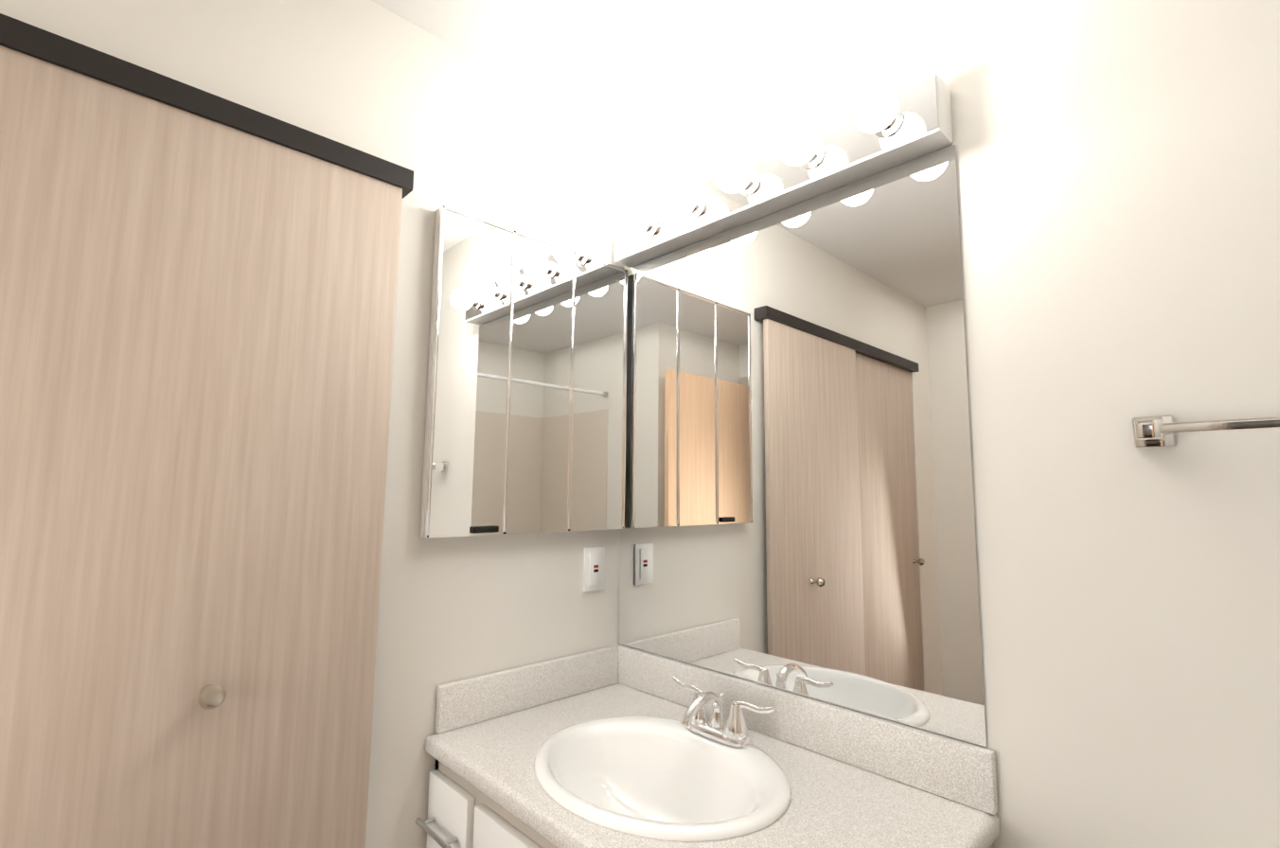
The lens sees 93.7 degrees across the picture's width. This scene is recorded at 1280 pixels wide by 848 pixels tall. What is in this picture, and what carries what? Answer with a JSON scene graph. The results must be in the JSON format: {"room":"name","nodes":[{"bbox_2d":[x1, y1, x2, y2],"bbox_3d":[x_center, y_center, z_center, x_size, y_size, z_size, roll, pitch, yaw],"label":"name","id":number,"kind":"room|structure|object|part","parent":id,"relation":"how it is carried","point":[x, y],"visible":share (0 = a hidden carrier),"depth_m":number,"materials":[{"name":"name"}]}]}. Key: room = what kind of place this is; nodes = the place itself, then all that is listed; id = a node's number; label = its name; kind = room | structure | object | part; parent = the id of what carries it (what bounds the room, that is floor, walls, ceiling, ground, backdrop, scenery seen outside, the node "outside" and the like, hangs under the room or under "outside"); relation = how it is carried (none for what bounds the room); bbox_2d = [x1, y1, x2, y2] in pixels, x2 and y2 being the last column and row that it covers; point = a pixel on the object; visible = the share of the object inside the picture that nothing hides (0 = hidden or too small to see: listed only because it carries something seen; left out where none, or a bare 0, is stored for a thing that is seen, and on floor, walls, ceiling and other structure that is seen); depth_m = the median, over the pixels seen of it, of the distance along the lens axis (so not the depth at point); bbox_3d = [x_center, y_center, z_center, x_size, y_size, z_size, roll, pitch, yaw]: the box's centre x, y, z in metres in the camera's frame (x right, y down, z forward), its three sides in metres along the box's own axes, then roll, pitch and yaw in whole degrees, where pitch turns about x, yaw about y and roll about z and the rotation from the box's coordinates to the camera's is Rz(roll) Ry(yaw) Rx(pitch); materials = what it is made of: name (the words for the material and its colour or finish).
{"room":"bathroom","nodes":[
{"label":"bathroom","id":0,"kind":"room"},
{"bbox_2d":[0,0,625,847],"bbox_3d":[-1.017,0.213,0.934,2.550,2.440,0.120,7,-9,-43],"label":"wall","id":1,"kind":"structure","parent":0,"point":[454,127],"depth_m":1.38,"materials":[{"name":"white paint"}]},
{"bbox_2d":[0,45,402,847],"bbox_3d":[-0.799,0.436,0.984,0.710,1.988,0.022,7,-9,-43],"label":"closet door","id":2,"kind":"structure","parent":1,"relation":"in","point":[197,320],"depth_m":1.02,"materials":[{"name":"brown wood"}]},
{"bbox_2d":[198,684,226,710],"bbox_3d":[-0.719,0.455,1.007,0.038,0.038,0.052,7,-9,-43],"label":"handle","id":3,"kind":"object","parent":2,"relation":"attached to","point":[212,697],"visible":1,"depth_m":0.99,"materials":[{"name":"silver metal"}]},
{"bbox_2d":[0,13,413,198],"bbox_3d":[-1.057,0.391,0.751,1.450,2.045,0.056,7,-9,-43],"label":"track rail","id":4,"kind":"object","parent":1,"relation":"attached to","point":[34,42],"visible":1,"depth_m":1.06,"materials":[{"name":"black metal"}]},
{"bbox_2d":[419,204,627,538],"bbox_3d":[-0.265,-0.105,1.577,0.595,0.770,0.044,7,-9,-43],"label":"mirrored medicine cabinet","id":5,"kind":"object","parent":1,"relation":"attached to","point":[525,413],"visible":1,"depth_m":1.52,"materials":[{"name":"silver metal"}]},
{"bbox_2d":[426,207,513,536],"bbox_3d":[-0.399,-0.122,1.436,0.187,0.762,0.006,7,-9,-43],"label":"mirror","id":6,"kind":"object","parent":5,"relation":"on","point":[470,417],"depth_m":1.43,"materials":[{"name":"white mirror"}]},
{"bbox_2d":[503,231,573,533],"bbox_3d":[-0.258,-0.106,1.570,0.187,0.762,0.006,7,-9,-43],"label":"mirror","id":7,"kind":"object","parent":5,"relation":"on","point":[539,414],"depth_m":1.56,"materials":[{"name":"white mirror"}]},
{"bbox_2d":[568,253,625,530],"bbox_3d":[-0.118,-0.090,1.704,0.187,0.762,0.006,7,-9,-43],"label":"mirror","id":8,"kind":"object","parent":5,"relation":"on","point":[596,376],"depth_m":1.70,"materials":[{"name":"white mirror"}]},
{"bbox_2d":[583,546,604,592],"bbox_3d":[-0.126,0.406,1.681,0.075,0.120,0.012,7,-9,-43],"label":"outlet","id":9,"kind":"object","parent":1,"relation":"attached to","point":[594,568],"visible":1,"depth_m":1.68,"materials":[{"name":"white plastic"}]},
{"bbox_2d":[371,0,857,141],"bbox_3d":[-1.458,-1.264,-0.887,6.340,0.080,4.400,7,-9,-43],"label":"ceiling","id":10,"kind":"structure","parent":0,"point":[625,70],"depth_m":1.48,"materials":[{"name":"white paint"}]},
{"bbox_2d":[619,0,1279,847],"bbox_3d":[0.935,0.220,0.829,0.120,2.440,2.975,7,-9,-43],"label":"wall","id":11,"kind":"structure","parent":0,"point":[1117,161],"depth_m":0.96,"materials":[{"name":"white paint"}]},
{"bbox_2d":[614,74,952,266],"bbox_3d":[0.228,-0.576,1.448,0.178,0.118,0.925,7,-9,-43],"label":"sconce","id":12,"kind":"object","parent":11,"relation":"attached to","point":[882,127],"visible":1,"depth_m":1.32,"materials":[{"name":"silver metal"}]},
{"bbox_3d":[-0.016,-0.557,1.635,0.086,0.086,0.086,7,-9,-43],"label":"bulb","id":13,"kind":"part","parent":12,"relation":"part of","materials":[{"name":"white glass"}]},
{"bbox_2d":[637,214,658,237],"bbox_3d":[0.018,-0.553,1.667,0.034,0.060,0.060,7,-9,-43],"label":"socket","id":14,"kind":"object","parent":12,"relation":"attached to","point":[651,230],"depth_m":1.66,"materials":[{"name":"silver metal"}]},
{"bbox_3d":[0.101,-0.570,1.514,0.086,0.086,0.086,7,-9,-43],"label":"bulb","id":15,"kind":"part","parent":12,"relation":"part of","materials":[{"name":"white glass"}]},
{"bbox_2d":[682,194,706,218],"bbox_3d":[0.135,-0.566,1.547,0.034,0.060,0.060,7,-9,-43],"label":"socket","id":16,"kind":"object","parent":12,"relation":"attached to","point":[698,210],"depth_m":1.54,"materials":[{"name":"silver metal"}]},
{"bbox_3d":[0.217,-0.582,1.394,0.086,0.086,0.086,7,-9,-43],"label":"bulb","id":17,"kind":"part","parent":12,"relation":"part of","materials":[{"name":"white glass"}]},
{"bbox_2d":[734,169,761,195],"bbox_3d":[0.251,-0.578,1.426,0.034,0.060,0.060,7,-9,-43],"label":"socket","id":18,"kind":"object","parent":12,"relation":"attached to","point":[753,187],"depth_m":1.42,"materials":[{"name":"silver metal"}]},
{"bbox_3d":[0.333,-0.595,1.274,0.086,0.086,0.086,7,-9,-43],"label":"bulb","id":19,"kind":"part","parent":12,"relation":"part of","materials":[{"name":"white glass"}]},
{"bbox_3d":[0.450,-0.607,1.153,0.086,0.086,0.086,7,-9,-43],"label":"bulb","id":20,"kind":"part","parent":12,"relation":"part of","materials":[{"name":"white glass"}]},
{"bbox_2d":[618,144,987,746],"bbox_3d":[0.276,0.044,1.448,0.006,1.110,0.956,7,-9,-43],"label":"vanity mirror","id":21,"kind":"object","parent":11,"relation":"attached to","point":[799,506],"visible":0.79,"depth_m":1.32,"materials":[{"name":"white mirror"}]},
{"bbox_2d":[613,644,998,815],"bbox_3d":[0.269,0.646,1.368,0.021,0.100,0.969,7,-9,-43],"label":"backsplash","id":22,"kind":"structure","parent":11,"relation":"attached to","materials":[{"name":"beige stone"}]},
{"bbox_2d":[1132,414,1279,447],"bbox_3d":[0.989,-0.015,0.665,0.066,0.048,0.698,7,-9,-43],"label":"towel rail","id":23,"kind":"object","parent":11,"relation":"attached to","point":[1155,431],"visible":1,"depth_m":0.86,"materials":[{"name":"silver metal"}]},
{"bbox_3d":[0.760,0.009,0.894,0.056,0.030,0.030,7,-9,-43],"label":"arm","id":24,"kind":"part","parent":23,"relation":"part of"},
{"bbox_3d":[0.784,0.012,0.917,0.010,0.048,0.048,7,-9,-43],"label":"post","id":25,"kind":"part","parent":23,"relation":"part of","materials":[{"name":"silver metal"}]},
{"bbox_3d":[-1.482,1.240,-1.169,6.340,0.080,4.400,7,-9,-43],"label":"floor","id":26,"kind":"structure","parent":0,"visible":0},
{"bbox_2d":[415,644,1000,847],"bbox_3d":[0.057,1.014,1.125,0.598,0.910,0.969,7,-9,-43],"label":"bathroom vanity","id":27,"kind":"object","parent":26,"relation":"on","point":[618,746],"visible":1,"depth_m":1.21,"materials":[{"name":"beige stone"}]},
{"bbox_3d":[-0.447,0.839,1.267,0.028,0.008,0.008,7,-9,-43],"label":"handle post","id":28,"kind":"part","parent":27,"relation":"part of","materials":[{"name":"silver metal"}]},
{"bbox_3d":[-0.422,0.835,1.222,0.011,0.011,0.140,7,-9,-43],"label":"handle","id":29,"kind":"part","parent":27,"relation":"part of","materials":[{"name":"silver metal"}]},
{"bbox_3d":[-0.377,0.832,1.195,0.028,0.008,0.008,7,-9,-43],"label":"handle post","id":30,"kind":"part","parent":27,"relation":"part of","materials":[{"name":"silver metal"}]},
{"bbox_3d":[-0.396,0.838,1.247,0.018,0.170,0.170,7,-9,-43],"label":"drawer","id":31,"kind":"part","parent":27,"relation":"part of","materials":[{"name":"white wood"}]},
{"bbox_2d":[533,715,792,847],"bbox_3d":[0.032,0.732,1.162,0.444,0.152,0.532,7,-9,-43],"label":"sink","id":32,"kind":"object","parent":27,"relation":"in","point":[627,781],"depth_m":1.23,"materials":[{"name":"white ceramic"}]},
{"bbox_2d":[671,675,775,747],"bbox_3d":[0.137,0.621,1.274,0.139,0.095,0.281,7,-9,-43],"label":"faucet","id":33,"kind":"object","parent":27,"relation":"on","point":[696,726],"depth_m":1.27,"materials":[{"name":"silver metal"}]}
]}

